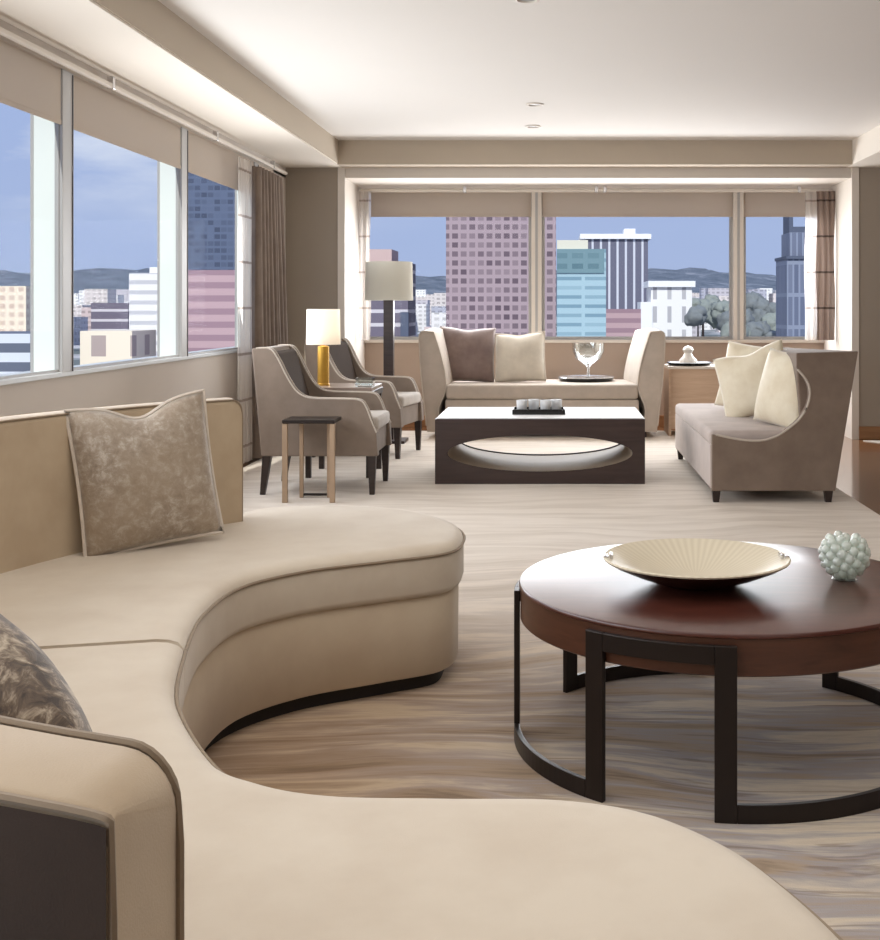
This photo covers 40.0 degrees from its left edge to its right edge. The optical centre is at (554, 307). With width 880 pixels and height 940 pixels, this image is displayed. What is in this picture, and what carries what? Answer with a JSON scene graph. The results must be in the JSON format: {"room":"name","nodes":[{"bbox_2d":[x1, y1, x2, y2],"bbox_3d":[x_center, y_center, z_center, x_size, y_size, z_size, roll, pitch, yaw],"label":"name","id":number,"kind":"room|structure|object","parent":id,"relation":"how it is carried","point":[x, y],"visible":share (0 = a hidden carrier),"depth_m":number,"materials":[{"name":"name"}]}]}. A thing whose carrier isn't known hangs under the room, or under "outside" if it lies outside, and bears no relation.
{"room":"living room","nodes":[
{"label":"living room","id":0,"kind":"room"},
{"bbox_2d":[0,19,285,415],"bbox_3d":[-2.480,0.045,3.450,0.200,2.610,14.900,0,0,0],"label":"wall","id":1,"kind":"structure","parent":0,"point":[218,374],"depth_m":6.67,"materials":[{"name":"paint"}]},
{"bbox_2d":[0,123,58,379],"bbox_3d":[-2.392,-0.420,4.910,0.020,1.460,1.710,0,0,0],"label":"window","id":2,"kind":"structure","parent":1,"relation":"in","point":[56,124],"depth_m":5.76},
{"bbox_2d":[0,346,237,385],"bbox_3d":[-2.473,0.320,3.375,0.215,0.024,13.550,0,0,0],"label":"sill","id":3,"kind":"structure","parent":1,"relation":"attached to","point":[150,362],"depth_m":6.43,"materials":[{"name":"paint"}]},
{"bbox_2d":[74,168,178,369],"bbox_3d":[-2.392,-0.420,6.750,0.020,1.460,1.710,0,0,0],"label":"window","id":4,"kind":"structure","parent":1,"relation":"in","point":[177,169],"depth_m":7.60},
{"bbox_2d":[0,27,287,371],"bbox_3d":[-2.417,-0.453,3.550,0.207,1.525,13.700,0,0,0],"label":"window","id":5,"kind":"structure","parent":1,"relation":"in","point":[42,131],"depth_m":5.77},
{"bbox_2d":[0,39,60,124],"bbox_3d":[-2.373,-1.015,4.910,0.010,0.270,1.700,0,0,0],"label":"roller blind","id":6,"kind":"object","parent":5,"relation":"attached to","point":[29,83],"visible":1,"depth_m":5.42,"materials":[{"name":"fabric"}]},
{"bbox_2d":[74,75,180,168],"bbox_3d":[-2.373,-1.015,6.750,0.010,0.270,1.700,0,0,0],"label":"roller blind","id":7,"kind":"object","parent":5,"relation":"attached to","point":[99,113],"visible":1,"depth_m":6.61,"materials":[{"name":"fabric"}]},
{"bbox_2d":[188,130,253,189],"bbox_3d":[-2.373,-1.015,8.590,0.010,0.270,1.700,0,0,0],"label":"roller blind","id":8,"kind":"object","parent":5,"relation":"attached to","point":[207,159],"visible":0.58,"depth_m":8.31,"materials":[{"name":"fabric"}]},
{"bbox_2d":[237,156,251,462],"bbox_3d":[-2.270,0.020,8.780,0.041,2.220,0.331,0,0,0],"label":"sheer curtain","id":9,"kind":"object","parent":5,"relation":"hanging from","point":[244,285],"visible":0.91,"depth_m":8.78,"materials":[{"name":"fabric"}]},
{"bbox_2d":[252,166,287,458],"bbox_3d":[-2.243,0.033,9.495,0.120,2.195,1.042,0,0,0],"label":"drape","id":10,"kind":"object","parent":5,"relation":"hanging from","point":[269,302],"visible":0.67,"depth_m":9.18,"materials":[{"name":"fabric"}]},
{"bbox_2d":[157,127,187,356],"bbox_3d":[-2.440,-0.420,7.670,0.160,1.460,0.134,0,0,0],"label":"window","id":11,"kind":"structure","parent":1,"relation":"in","point":[166,174],"depth_m":7.61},
{"bbox_2d":[188,347,237,354],"bbox_3d":[-2.392,-0.420,8.590,0.020,1.460,1.710,0,0,0],"label":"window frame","id":12,"kind":"structure","parent":1,"relation":"in","point":[218,350],"depth_m":8.36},
{"bbox_2d":[235,162,258,346],"bbox_3d":[-2.440,-0.420,9.510,0.160,1.460,0.134,0,0,0],"label":"window","id":13,"kind":"structure","parent":1,"relation":"in","point":[255,163],"depth_m":9.44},
{"bbox_2d":[0,0,339,167],"bbox_3d":[-2.170,-1.470,4.000,0.580,0.460,16.000,0,0,0],"label":"soffit","id":14,"kind":"structure","parent":0,"point":[84,30],"depth_m":6.26,"materials":[{"name":"paint"}]},
{"bbox_2d":[93,0,337,162],"bbox_3d":[-1.877,-1.351,3.185,0.010,0.198,14.370,0,0,0],"label":"ceiling beam","id":15,"kind":"structure","parent":14,"relation":"attached to","point":[153,19],"depth_m":6.62,"materials":[{"name":"paint"}]},
{"bbox_2d":[286,168,337,363],"bbox_3d":[-2.297,0.045,11.300,0.765,2.610,1.400,0,0,0],"label":"wall","id":16,"kind":"structure","parent":0,"point":[311,193],"depth_m":10.60,"materials":[{"name":"paint"}]},
{"bbox_2d":[338,167,364,368],"bbox_3d":[-1.886,0.055,11.244,0.062,2.590,1.312,0,0,0],"label":"trim","id":17,"kind":"structure","parent":16,"relation":"attached to","point":[348,192],"depth_m":10.83,"materials":[{"name":"white paint"}]},
{"bbox_2d":[358,191,370,339],"bbox_3d":[-1.780,-0.395,11.218,0.121,1.390,0.039,0,0,0],"label":"sheer curtain","id":18,"kind":"object","parent":16,"relation":"attached to","point":[364,197],"visible":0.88,"depth_m":11.22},
{"bbox_2d":[371,192,530,216],"bbox_3d":[-1.018,-1.012,11.730,1.565,0.245,0.012,0,0,0],"label":"roller blind","id":19,"kind":"object","parent":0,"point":[383,204],"visible":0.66,"depth_m":11.73,"materials":[{"name":"fabric"}]},
{"bbox_2d":[158,0,879,139],"bbox_3d":[0.345,-1.500,3.185,4.450,0.100,14.370,0,0,0],"label":"ceiling","id":20,"kind":"structure","parent":0,"point":[358,69],"depth_m":7.03,"materials":[{"name":"paint"}]},
{"bbox_2d":[243,427,879,514],"bbox_3d":[1.500,1.279,3.950,9.000,0.242,15.900,0,0,0],"label":"floor","id":21,"kind":"structure","parent":0,"point":[858,477],"depth_m":8.55,"materials":[{"name":"brown wood"}]},
{"bbox_2d":[205,431,879,939],"bbox_3d":[-0.223,1.154,5.775,4.055,0.008,10.950,0,0,0],"label":"area rug","id":22,"kind":"object","parent":21,"relation":"on","point":[799,739],"visible":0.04,"depth_m":3.40,"materials":[{"name":"carpet"}]},
{"bbox_2d":[0,397,465,750],"bbox_3d":[-1.025,0.727,3.323,1.030,0.847,2.218,0,0,25],"label":"curved sofa","id":23,"kind":"object","parent":22,"relation":"on","point":[284,610],"visible":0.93,"depth_m":3.40,"materials":[{"name":"beige fabric"}]},
{"bbox_2d":[63,389,224,556],"bbox_3d":[-1.217,0.492,3.575,0.458,0.486,0.162,0,0,-40],"label":"throw pillow","id":24,"kind":"object","parent":23,"relation":"on","point":[147,480],"visible":0.96,"depth_m":3.51,"materials":[{"name":"fabric"}]},
{"bbox_2d":[0,505,463,696],"bbox_3d":[-0.964,0.790,3.325,0.961,0.152,2.158,0,0,22],"label":"seat cushion","id":25,"kind":"object","parent":23,"relation":"on","point":[270,568],"depth_m":3.35,"materials":[{"name":"beige fabric"}]},
{"bbox_2d":[282,416,341,502],"bbox_3d":[-1.455,0.905,7.192,0.312,0.490,0.245,0,0,0],"label":"table","id":26,"kind":"object","parent":22,"relation":"on","point":[330,421],"visible":1,"depth_m":7.08,"materials":[{"name":"brown wood"}]},
{"bbox_2d":[252,344,391,494],"bbox_3d":[-1.474,0.696,7.690,0.774,0.909,0.661,0,0,0],"label":"armchair","id":27,"kind":"object","parent":22,"relation":"on","point":[285,387],"visible":0.95,"depth_m":7.36,"materials":[{"name":"beige fabric"}]},
{"bbox_2d":[277,349,308,395],"bbox_3d":[-1.673,0.487,7.690,0.153,0.434,0.510,0,0,0],"label":"backrest","id":28,"kind":"object","parent":27,"relation":"on","point":[290,359],"depth_m":7.75,"materials":[{"name":"grey fabric"}]},
{"bbox_2d":[370,410,389,428],"bbox_3d":[-1.382,0.719,7.690,0.580,0.088,0.516,0,0,0],"label":"seat cushion","id":29,"kind":"object","parent":27,"relation":"on","point":[380,418],"depth_m":7.68,"materials":[{"name":"fabric"}]},
{"bbox_2d":[305,383,382,477],"bbox_3d":[-1.465,0.844,8.360,0.460,0.612,0.510,0,0,0],"label":"table","id":30,"kind":"object","parent":22,"relation":"on","point":[377,388],"visible":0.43,"depth_m":8.22,"materials":[{"name":"brown wood"}]},
{"bbox_2d":[306,309,340,385],"bbox_3d":[-1.610,0.273,8.340,0.236,0.530,0.236,0,0,0],"label":"table lamp","id":31,"kind":"object","parent":30,"relation":"on","point":[322,325],"visible":0.97,"depth_m":8.26,"materials":[{"name":"fabric"}]},
{"bbox_2d":[304,337,423,458],"bbox_3d":[-1.496,0.696,9.485,0.774,0.909,0.661,0,0,9],"label":"armchair","id":32,"kind":"object","parent":22,"relation":"on","point":[401,396],"visible":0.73,"depth_m":9.40,"materials":[{"name":"beige fabric"}]},
{"bbox_2d":[327,341,356,378],"bbox_3d":[-1.691,0.487,9.516,0.153,0.434,0.510,0,0,9],"label":"cushion","id":33,"kind":"object","parent":32,"relation":"on","point":[342,356],"depth_m":9.57,"materials":[{"name":"beige fabric"}]},
{"bbox_2d":[397,392,420,406],"bbox_3d":[-1.404,0.719,9.471,0.580,0.088,0.516,0,0,9],"label":"seat cushion","id":34,"kind":"object","parent":32,"relation":"on","point":[406,399],"depth_m":9.42,"materials":[{"name":"fabric"}]},
{"bbox_2d":[365,261,412,443],"bbox_3d":[-1.425,0.378,10.300,0.412,1.545,0.412,0,0,0],"label":"floor lamp","id":35,"kind":"object","parent":22,"relation":"on","point":[388,282],"visible":0.81,"depth_m":10.17,"materials":[{"name":"fabric"}]},
{"bbox_2d":[0,642,842,939],"bbox_3d":[-0.628,0.727,1.626,2.547,0.847,1.204,0,0,42],"label":"curved sofa","id":36,"kind":"object","parent":22,"relation":"on","point":[126,828],"visible":1,"depth_m":1.46,"materials":[{"name":"beige fabric"}]},
{"bbox_2d":[0,614,91,731],"bbox_3d":[-0.630,0.494,1.229,0.527,0.519,0.205,0,0,33],"label":"throw pillow","id":37,"kind":"object","parent":36,"relation":"on","point":[32,688],"visible":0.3,"depth_m":1.11,"materials":[{"name":"fabric"}]},
{"bbox_2d":[435,407,644,483],"bbox_3d":[-0.098,0.934,8.275,1.372,0.432,0.870,0,0,0],"label":"coffee table","id":38,"kind":"object","parent":22,"relation":"on","point":[456,462],"visible":0.99,"depth_m":7.84,"materials":[{"name":"brown wood"}]},
{"bbox_2d":[512,407,564,414],"bbox_3d":[-0.110,0.700,8.180,0.356,0.036,0.226,0,0,0],"label":"serving tray","id":39,"kind":"object","parent":38,"relation":"on","point":[515,411],"visible":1,"depth_m":8.07,"materials":[{"name":"black paint"}]},
{"bbox_2d":[528,399,538,408],"bbox_3d":[-0.145,0.667,8.210,0.076,0.085,0.076,0,0,0],"label":"tumbler","id":40,"kind":"object","parent":39,"relation":"on","point":[533,403],"visible":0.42,"depth_m":8.18,"materials":[{"name":"silver metal"}]},
{"bbox_2d":[551,399,561,408],"bbox_3d":[0.010,0.667,8.200,0.076,0.085,0.076,0,0,0],"label":"tumbler","id":41,"kind":"object","parent":39,"relation":"on","point":[555,403],"visible":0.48,"depth_m":8.17,"materials":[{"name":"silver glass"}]},
{"bbox_2d":[418,328,665,436],"bbox_3d":[-0.115,0.668,11.060,2.192,0.965,0.840,0,0,0],"label":"daybed","id":42,"kind":"object","parent":22,"relation":"on","point":[641,386],"visible":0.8,"depth_m":10.65,"materials":[{"name":"fabric"}]},
{"bbox_2d":[440,326,495,381],"bbox_3d":[-0.810,0.428,11.043,0.540,0.522,0.194,0,0,-5],"label":"throw pillow","id":43,"kind":"object","parent":42,"relation":"on","point":[470,352],"visible":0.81,"depth_m":10.99,"materials":[{"name":"brown fabric"}]},
{"bbox_2d":[495,331,545,381],"bbox_3d":[-0.321,0.454,11.055,0.496,0.485,0.193,0,0,3],"label":"throw pillow","id":44,"kind":"object","parent":42,"relation":"on","point":[518,358],"visible":0.98,"depth_m":10.99,"materials":[{"name":"fabric"}]},
{"bbox_2d":[446,379,637,398],"bbox_3d":[-0.115,0.747,11.055,1.710,0.133,0.830,0,0,0],"label":"seat cushion","id":45,"kind":"object","parent":42,"relation":"on","point":[552,388],"depth_m":10.64,"materials":[{"name":"fabric"}]},
{"bbox_2d":[558,375,613,381],"bbox_3d":[0.290,0.660,11.200,0.532,0.040,0.532,0,0,0],"label":"round tray","id":46,"kind":"object","parent":42,"relation":"on","point":[567,378],"visible":0.99,"depth_m":11.06,"materials":[{"name":"black paint"}]},
{"bbox_2d":[572,343,603,377],"bbox_3d":[0.310,0.494,11.200,0.300,0.335,0.300,0,0,0],"label":"goblet","id":47,"kind":"object","parent":46,"relation":"on","point":[600,356],"visible":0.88,"depth_m":11.16,"materials":[{"name":"clear glass"}]},
{"bbox_2d":[664,364,719,435],"bbox_3d":[1.280,0.838,11.020,0.520,0.625,0.480,0,0,0],"label":"side table","id":48,"kind":"object","parent":22,"relation":"on","point":[682,384],"visible":0.45,"depth_m":10.81,"materials":[{"name":"brown wood"}]},
{"bbox_2d":[666,361,712,365],"bbox_3d":[1.230,0.510,11.000,0.430,0.030,0.430,0,0,0],"label":"plate","id":49,"kind":"object","parent":48,"relation":"on","point":[700,363],"visible":0.92,"depth_m":10.85,"materials":[{"name":"black paint"}]},
{"bbox_2d":[678,346,697,362],"bbox_3d":[1.220,0.429,11.000,0.180,0.170,0.180,0,0,0],"label":"ornament","id":50,"kind":"object","parent":49,"relation":"on","point":[688,357],"visible":0.83,"depth_m":10.96,"materials":[{"name":"white ceramic"}]},
{"bbox_2d":[514,541,879,823],"bbox_3d":[0.449,0.940,3.230,1.118,0.420,1.118,0,0,-9],"label":"round coffee table","id":51,"kind":"object","parent":22,"relation":"on","point":[795,620],"visible":0.86,"depth_m":2.82,"materials":[{"name":"brown wood"}]},
{"bbox_2d":[603,538,790,590],"bbox_3d":[0.375,0.691,3.190,0.496,0.078,0.496,0,0,0],"label":"bowl","id":52,"kind":"object","parent":51,"relation":"on","point":[694,564],"visible":1,"depth_m":3.27,"materials":[{"name":"ceramic"}]},
{"bbox_2d":[818,530,870,581],"bbox_3d":[0.778,0.666,3.224,0.139,0.128,0.140,0,0,0],"label":"glass votive","id":53,"kind":"object","parent":51,"relation":"on","point":[846,577],"visible":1,"depth_m":3.21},
{"bbox_2d":[675,347,857,501],"bbox_3d":[1.352,0.703,8.130,0.874,0.895,2.110,0,0,0],"label":"sofa","id":54,"kind":"object","parent":22,"relation":"on","point":[728,453],"visible":0.72,"depth_m":7.08,"materials":[{"name":"beige fabric"}]},
{"bbox_2d":[675,403,785,442],"bbox_3d":[1.202,0.771,8.130,0.575,0.093,2.040,0,0,0],"label":"seat cushion","id":55,"kind":"object","parent":54,"relation":"on","point":[703,421],"depth_m":7.60,"materials":[{"name":"fabric"}]},
{"bbox_2d":[714,341,761,405],"bbox_3d":[1.386,0.493,8.529,0.536,0.513,0.208,0,0,33],"label":"throw pillow","id":56,"kind":"object","parent":54,"relation":"on","point":[734,348],"visible":0.12,"depth_m":8.60,"materials":[{"name":"beige fabric"}]},
{"bbox_2d":[712,339,782,416],"bbox_3d":[1.328,0.492,8.008,0.611,0.573,0.190,0,0,25],"label":"throw pillow","id":57,"kind":"object","parent":54,"relation":"on","point":[739,377],"visible":0.67,"depth_m":7.98,"materials":[{"name":"beige fabric"}]},
{"bbox_2d":[753,347,798,426],"bbox_3d":[1.410,0.501,7.400,0.207,0.505,0.492,0,0,-20],"label":"throw pillow","id":58,"kind":"object","parent":54,"relation":"on","point":[776,403],"visible":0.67,"depth_m":7.34,"materials":[{"name":"beige fabric"}]},
{"bbox_2d":[365,343,823,414],"bbox_3d":[0.383,0.845,11.825,4.475,1.010,0.250,0,0,0],"label":"wall","id":59,"kind":"structure","parent":0,"point":[560,360],"depth_m":11.70,"materials":[{"name":"paint"}]},
{"bbox_2d":[370,217,530,339],"bbox_3d":[-1.042,-0.420,11.780,1.625,1.460,0.040,0,0,0],"label":"window","id":60,"kind":"structure","parent":59,"relation":"in","point":[529,218],"depth_m":11.76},
{"bbox_2d":[404,415,663,426],"bbox_3d":[0.383,1.101,11.690,4.475,0.113,0.020,0,0,0],"label":"baseboard","id":61,"kind":"structure","parent":59,"relation":"attached to","point":[661,417],"depth_m":11.68,"materials":[{"name":"brown wood"}]},
{"bbox_2d":[531,192,541,332],"bbox_3d":[-0.180,-0.420,11.757,0.100,1.460,0.126,0,0,0],"label":"mullion","id":62,"kind":"object","parent":59,"relation":"in","point":[536,197],"depth_m":11.70,"materials":[{"name":"white paint"}]},
{"bbox_2d":[364,340,823,342],"bbox_3d":[0.383,0.325,11.785,4.475,0.030,0.230,0,0,0],"label":"sill","id":63,"kind":"structure","parent":59,"relation":"attached to","point":[365,341],"depth_m":11.67,"materials":[{"name":"white paint"}]},
{"bbox_2d":[542,192,732,216],"bbox_3d":[0.805,-1.012,11.730,1.860,0.245,0.012,0,0,0],"label":"roller blind","id":64,"kind":"object","parent":59,"relation":"attached to","point":[554,204],"visible":0.96,"depth_m":11.73,"materials":[{"name":"fabric"}]},
{"bbox_2d":[542,217,732,339],"bbox_3d":[0.805,-0.420,11.780,1.870,1.460,0.040,0,0,0],"label":"window","id":65,"kind":"structure","parent":59,"relation":"in","point":[730,337],"depth_m":11.76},
{"bbox_2d":[733,192,743,339],"bbox_3d":[1.790,-0.420,11.757,0.100,1.460,0.126,0,0,0],"label":"mullion","id":66,"kind":"object","parent":59,"relation":"in","point":[738,197],"depth_m":11.70,"materials":[{"name":"white paint"}]},
{"bbox_2d":[744,217,804,339],"bbox_3d":[2.230,-0.420,11.780,0.780,1.460,0.040,0,0,0],"label":"window","id":67,"kind":"structure","parent":59,"relation":"in","point":[745,336],"depth_m":11.76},
{"bbox_2d":[337,140,851,167],"bbox_3d":[0.345,-1.470,10.495,4.450,0.460,0.250,0,0,0],"label":"soffit","id":68,"kind":"structure","parent":0,"point":[351,153],"depth_m":10.37,"materials":[{"name":"paint"}]},
{"bbox_2d":[345,168,850,188],"bbox_3d":[0.383,-1.425,11.285,4.575,0.550,1.330,0,0,0],"label":"ceiling","id":69,"kind":"structure","parent":0,"point":[365,178],"depth_m":10.66,"materials":[{"name":"white paint"}]},
{"bbox_2d":[359,186,831,192],"bbox_3d":[0.383,-1.119,11.300,4.455,0.063,0.032,0,0,0],"label":"rail","id":70,"kind":"object","parent":69,"relation":"attached to","point":[464,190],"visible":0.99,"depth_m":11.29,"materials":[{"name":"metal"}]},
{"bbox_2d":[804,192,817,339],"bbox_3d":[2.400,-0.395,11.239,0.131,1.390,0.042,0,0,0],"label":"sheer curtain","id":71,"kind":"object","parent":70,"relation":"hanging from","point":[811,314],"visible":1,"depth_m":11.24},
{"bbox_2d":[816,191,834,339],"bbox_3d":[2.525,-0.395,11.199,0.181,1.390,0.058,0,0,0],"label":"drape","id":72,"kind":"object","parent":70,"relation":"hanging from","point":[825,274],"visible":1,"depth_m":11.20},
{"bbox_2d":[744,192,804,216],"bbox_3d":[2.205,-1.012,11.730,0.720,0.245,0.012,0,0,0],"label":"roller blind","id":73,"kind":"object","parent":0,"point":[756,204],"visible":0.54,"depth_m":11.73,"materials":[{"name":"fabric"}]},
{"bbox_2d":[846,125,879,167],"bbox_3d":[4.285,-1.470,3.310,3.430,0.460,14.620,0,0,0],"label":"soffit","id":74,"kind":"structure","parent":0,"point":[866,147],"depth_m":10.00,"materials":[{"name":"paint"}]},
{"bbox_2d":[859,168,879,425],"bbox_3d":[4.340,0.045,11.300,3.320,2.610,1.400,0,0,0],"label":"wall","id":75,"kind":"structure","parent":0,"point":[869,178],"depth_m":10.60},
{"bbox_2d":[824,167,858,438],"bbox_3d":[2.651,0.055,11.244,0.062,2.590,1.312,0,0,0],"label":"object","id":76,"kind":"structure","parent":75,"relation":"attached to","point":[846,231],"depth_m":10.71,"materials":[{"name":"white paint"}]},
{"bbox_2d":[859,426,879,438],"bbox_3d":[4.341,1.101,10.590,3.318,0.113,0.020,0,0,0],"label":"baseboard","id":77,"kind":"structure","parent":75,"relation":"attached to","point":[865,432],"depth_m":10.58,"materials":[{"name":"brown wood"}]},
{"label":"outside","id":78,"kind":"structure","parent":0,"visible":0},
{"bbox_2d":[74,317,720,364],"bbox_3d":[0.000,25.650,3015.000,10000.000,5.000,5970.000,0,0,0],"label":"ground","id":79,"kind":"structure","parent":78,"point":[711,332],"depth_m":1010.23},
{"bbox_2d":[0,286,29,330],"bbox_3d":[-279.500,6.075,613.000,30.000,34.150,26.000,0,0,0],"label":"apartment block","id":80,"kind":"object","parent":79,"relation":"on","point":[14,300],"visible":0.38,"depth_m":600.00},
{"bbox_2d":[0,331,29,373],"bbox_3d":[-177.333,15.533,395.000,22.167,15.233,30.000,0,0,0],"label":"building","id":81,"kind":"structure","parent":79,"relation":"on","point":[14,345],"depth_m":379.99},
{"bbox_2d":[74,317,80,344],"bbox_3d":[-303.423,14.394,744.388,9.054,17.513,24.000,0,0,0],"label":"block","id":82,"kind":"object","parent":79,"relation":"on","point":[77,320],"visible":0.07,"depth_m":751.10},
{"bbox_2d":[74,305,90,316],"bbox_3d":[-450.517,10.090,1138.919,13.236,26.120,24.000,0,0,0],"label":"block","id":83,"kind":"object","parent":79,"relation":"on","point":[77,308],"visible":0.21,"depth_m":1126.99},
{"bbox_2d":[81,307,90,330],"bbox_3d":[-376.465,11.257,987.685,17.065,23.786,24.000,0,0,0],"label":"block","id":84,"kind":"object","parent":79,"relation":"on","point":[85,311],"visible":0.07,"depth_m":975.80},
{"bbox_2d":[84,289,115,304],"bbox_3d":[-446.601,2.282,1179.138,22.488,41.736,24.000,0,0,0],"label":"block","id":85,"kind":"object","parent":79,"relation":"on","point":[90,295],"visible":0.36,"depth_m":1167.03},
{"bbox_2d":[91,303,128,329],"bbox_3d":[-237.600,10.242,652.000,19.733,25.817,24.000,0,0,0],"label":"block","id":86,"kind":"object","parent":79,"relation":"on","point":[104,316],"visible":0.5,"depth_m":639.95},
{"bbox_2d":[80,330,155,364],"bbox_3d":[-149.667,15.408,412.000,17.333,15.483,24.000,0,0,0],"label":"block","id":87,"kind":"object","parent":79,"relation":"on","point":[96,346],"visible":0.64,"depth_m":399.98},
{"bbox_2d":[116,289,128,300],"bbox_3d":[-698.100,-3.317,1928.241,36.525,52.934,24.000,0,0,0],"label":"block","id":88,"kind":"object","parent":79,"relation":"on","point":[125,292],"visible":0.07,"depth_m":1916.13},
{"bbox_2d":[129,267,156,355],"bbox_3d":[-178.317,2.692,531.000,12.567,40.917,22.000,0,0,0],"label":"apartment block","id":89,"kind":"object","parent":79,"relation":"on","point":[142,286],"visible":0.32,"depth_m":520.02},
{"bbox_2d":[188,172,234,269],"bbox_3d":[-176.442,-23.558,638.000,27.383,93.417,36.000,0,0,0],"label":"office tower","id":90,"kind":"structure","parent":79,"relation":"on","point":[211,205],"depth_m":619.96,"materials":[{"name":"blue glass"}]},
{"bbox_2d":[188,270,234,351],"bbox_3d":[-120.750,4.925,435.000,18.200,36.450,30.000,0,0,0],"label":"apartment block","id":91,"kind":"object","parent":79,"relation":"on","point":[211,293],"visible":0.36,"depth_m":420.00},
{"bbox_2d":[370,249,415,335],"bbox_3d":[-66.779,0.021,482.000,19.192,46.258,28.000,0,0,0],"label":"apartment block","id":92,"kind":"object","parent":79,"relation":"on","point":[404,311],"visible":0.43,"depth_m":470.03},
{"bbox_2d":[416,304,428,330],"bbox_3d":[-138.533,9.565,1211.223,19.734,27.170,24.000,0,0,0],"label":"block","id":93,"kind":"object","parent":79,"relation":"on","point":[422,310],"visible":0.5,"depth_m":1199.09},
{"bbox_2d":[431,306,445,327],"bbox_3d":[-88.906,10.915,957.522,17.174,24.470,24.000,0,0,0],"label":"block","id":94,"kind":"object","parent":79,"relation":"on","point":[434,309],"visible":0.21,"depth_m":945.55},
{"bbox_2d":[432,312,445,327],"bbox_3d":[-77.477,13.124,814.860,10.204,20.052,24.000,0,0,0],"label":"block","id":95,"kind":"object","parent":79,"relation":"on","point":[438,318],"visible":0.36,"depth_m":802.87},
{"bbox_2d":[434,293,445,305],"bbox_3d":[-118.210,3.848,1244.259,12.341,38.604,24.000,0,0,0],"label":"block","id":96,"kind":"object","parent":79,"relation":"on","point":[439,298],"visible":0.29,"depth_m":1232.33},
{"bbox_2d":[446,217,555,335],"bbox_3d":[-20.700,-9.892,480.000,42.167,66.083,40.000,0,0,0],"label":"office tower","id":97,"kind":"structure","parent":79,"relation":"on","point":[487,257],"depth_m":460.04,"materials":[{"name":"concrete"}]},
{"bbox_2d":[557,240,605,335],"bbox_3d":[10.070,-1.345,467.700,18.620,48.990,24.600,0,0,0],"label":"office tower","id":98,"kind":"structure","parent":79,"relation":"on","point":[581,270],"depth_m":456.01,"materials":[{"name":"glass"}]},
{"bbox_2d":[579,229,650,308],"bbox_3d":[35.292,-11.758,720.000,41.417,69.817,44.000,0,0,0],"label":"office tower","id":99,"kind":"structure","parent":79,"relation":"on","point":[627,252],"depth_m":699.93,"materials":[{"name":"concrete"}]},
{"bbox_2d":[606,309,640,335],"bbox_3d":[31.733,11.808,569.000,16.800,22.683,18.000,0,0,0],"label":"block","id":100,"kind":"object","parent":79,"relation":"on","point":[619,322],"visible":0.36,"depth_m":559.95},
{"bbox_2d":[637,281,694,335],"bbox_3d":[58.125,4.600,634.000,28.417,37.100,36.000,0,0,0],"label":"building","id":101,"kind":"structure","parent":79,"relation":"on","point":[667,304],"depth_m":619.96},
{"bbox_2d":[684,304,707,335],"bbox_3d":[68.137,10.696,579.508,11.703,24.908,12.367,0,0,0],"label":"tree","id":102,"kind":"object","parent":79,"relation":"on","point":[697,315],"visible":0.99,"depth_m":576.03,"materials":[{"name":"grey plant"}]},
{"bbox_2d":[692,294,719,335],"bbox_3d":[94.915,7.041,769.735,25.733,32.218,22.361,0,0,0],"label":"tree","id":103,"kind":"object","parent":79,"relation":"on","point":[709,298],"visible":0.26,"depth_m":766.48,"materials":[{"name":"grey plant"}]},
{"bbox_2d":[705,299,728,328],"bbox_3d":[99.054,9.044,701.357,23.639,28.212,23.366,0,0,0],"label":"tree","id":104,"kind":"object","parent":79,"relation":"on","point":[715,308],"visible":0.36,"depth_m":693.98,"materials":[{"name":"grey plant"}]},
{"bbox_2d":[706,288,728,295],"bbox_3d":[190.453,0.070,1401.238,26.236,46.160,24.000,0,0,0],"label":"block","id":105,"kind":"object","parent":79,"relation":"on","point":[713,291],"visible":0.29,"depth_m":1389.27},
{"bbox_2d":[716,309,754,329],"bbox_3d":[96.677,11.425,640.276,22.265,23.451,19.993,0,0,0],"label":"tree","id":106,"kind":"object","parent":79,"relation":"on","point":[722,318],"visible":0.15,"depth_m":633.57,"materials":[{"name":"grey plant"}]},
{"bbox_2d":[720,321,750,335],"bbox_3d":[86.482,14.532,575.029,14.875,17.236,16.053,0,0,0],"label":"tree","id":107,"kind":"object","parent":79,"relation":"on","point":[724,331],"visible":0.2,"depth_m":570.71,"materials":[{"name":"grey plant"}]},
{"bbox_2d":[746,291,763,310],"bbox_3d":[123.394,6.150,769.554,23.122,34.001,26.081,0,0,0],"label":"tree","id":108,"kind":"object","parent":79,"relation":"on","point":[751,297],"visible":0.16,"depth_m":759.40,"materials":[{"name":"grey plant"}]},
{"bbox_2d":[746,320,775,335],"bbox_3d":[101.027,14.512,590.250,20.035,17.277,18.008,0,0,0],"label":"tree","id":109,"kind":"object","parent":79,"relation":"on","point":[759,328],"visible":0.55,"depth_m":583.39,"materials":[{"name":"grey plant"}]},
{"bbox_2d":[751,296,775,321],"bbox_3d":[123.762,8.126,699.019,23.915,30.048,25.233,0,0,0],"label":"tree","id":110,"kind":"object","parent":79,"relation":"on","point":[762,306],"visible":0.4,"depth_m":692.29,"materials":[{"name":"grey plant"}]},
{"bbox_2d":[760,312,775,330],"bbox_3d":[119.927,12.390,641.034,21.053,21.520,15.657,0,0,0],"label":"tree","id":111,"kind":"object","parent":79,"relation":"on","point":[770,318],"visible":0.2,"depth_m":637.14,"materials":[{"name":"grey plant"}]},
{"bbox_2d":[775,217,804,335],"bbox_3d":[108.117,-8.792,533.000,16.033,63.883,28.000,0,0,0],"label":"office tower","id":112,"kind":"structure","parent":79,"relation":"on","point":[790,288],"depth_m":522.95,"materials":[{"name":"glass"}]},
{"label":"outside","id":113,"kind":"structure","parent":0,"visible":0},
{"bbox_2d":[0,267,775,316],"bbox_3d":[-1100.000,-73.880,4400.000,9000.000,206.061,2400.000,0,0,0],"label":"hills","id":114,"kind":"structure","parent":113,"point":[95,278],"depth_m":4131.42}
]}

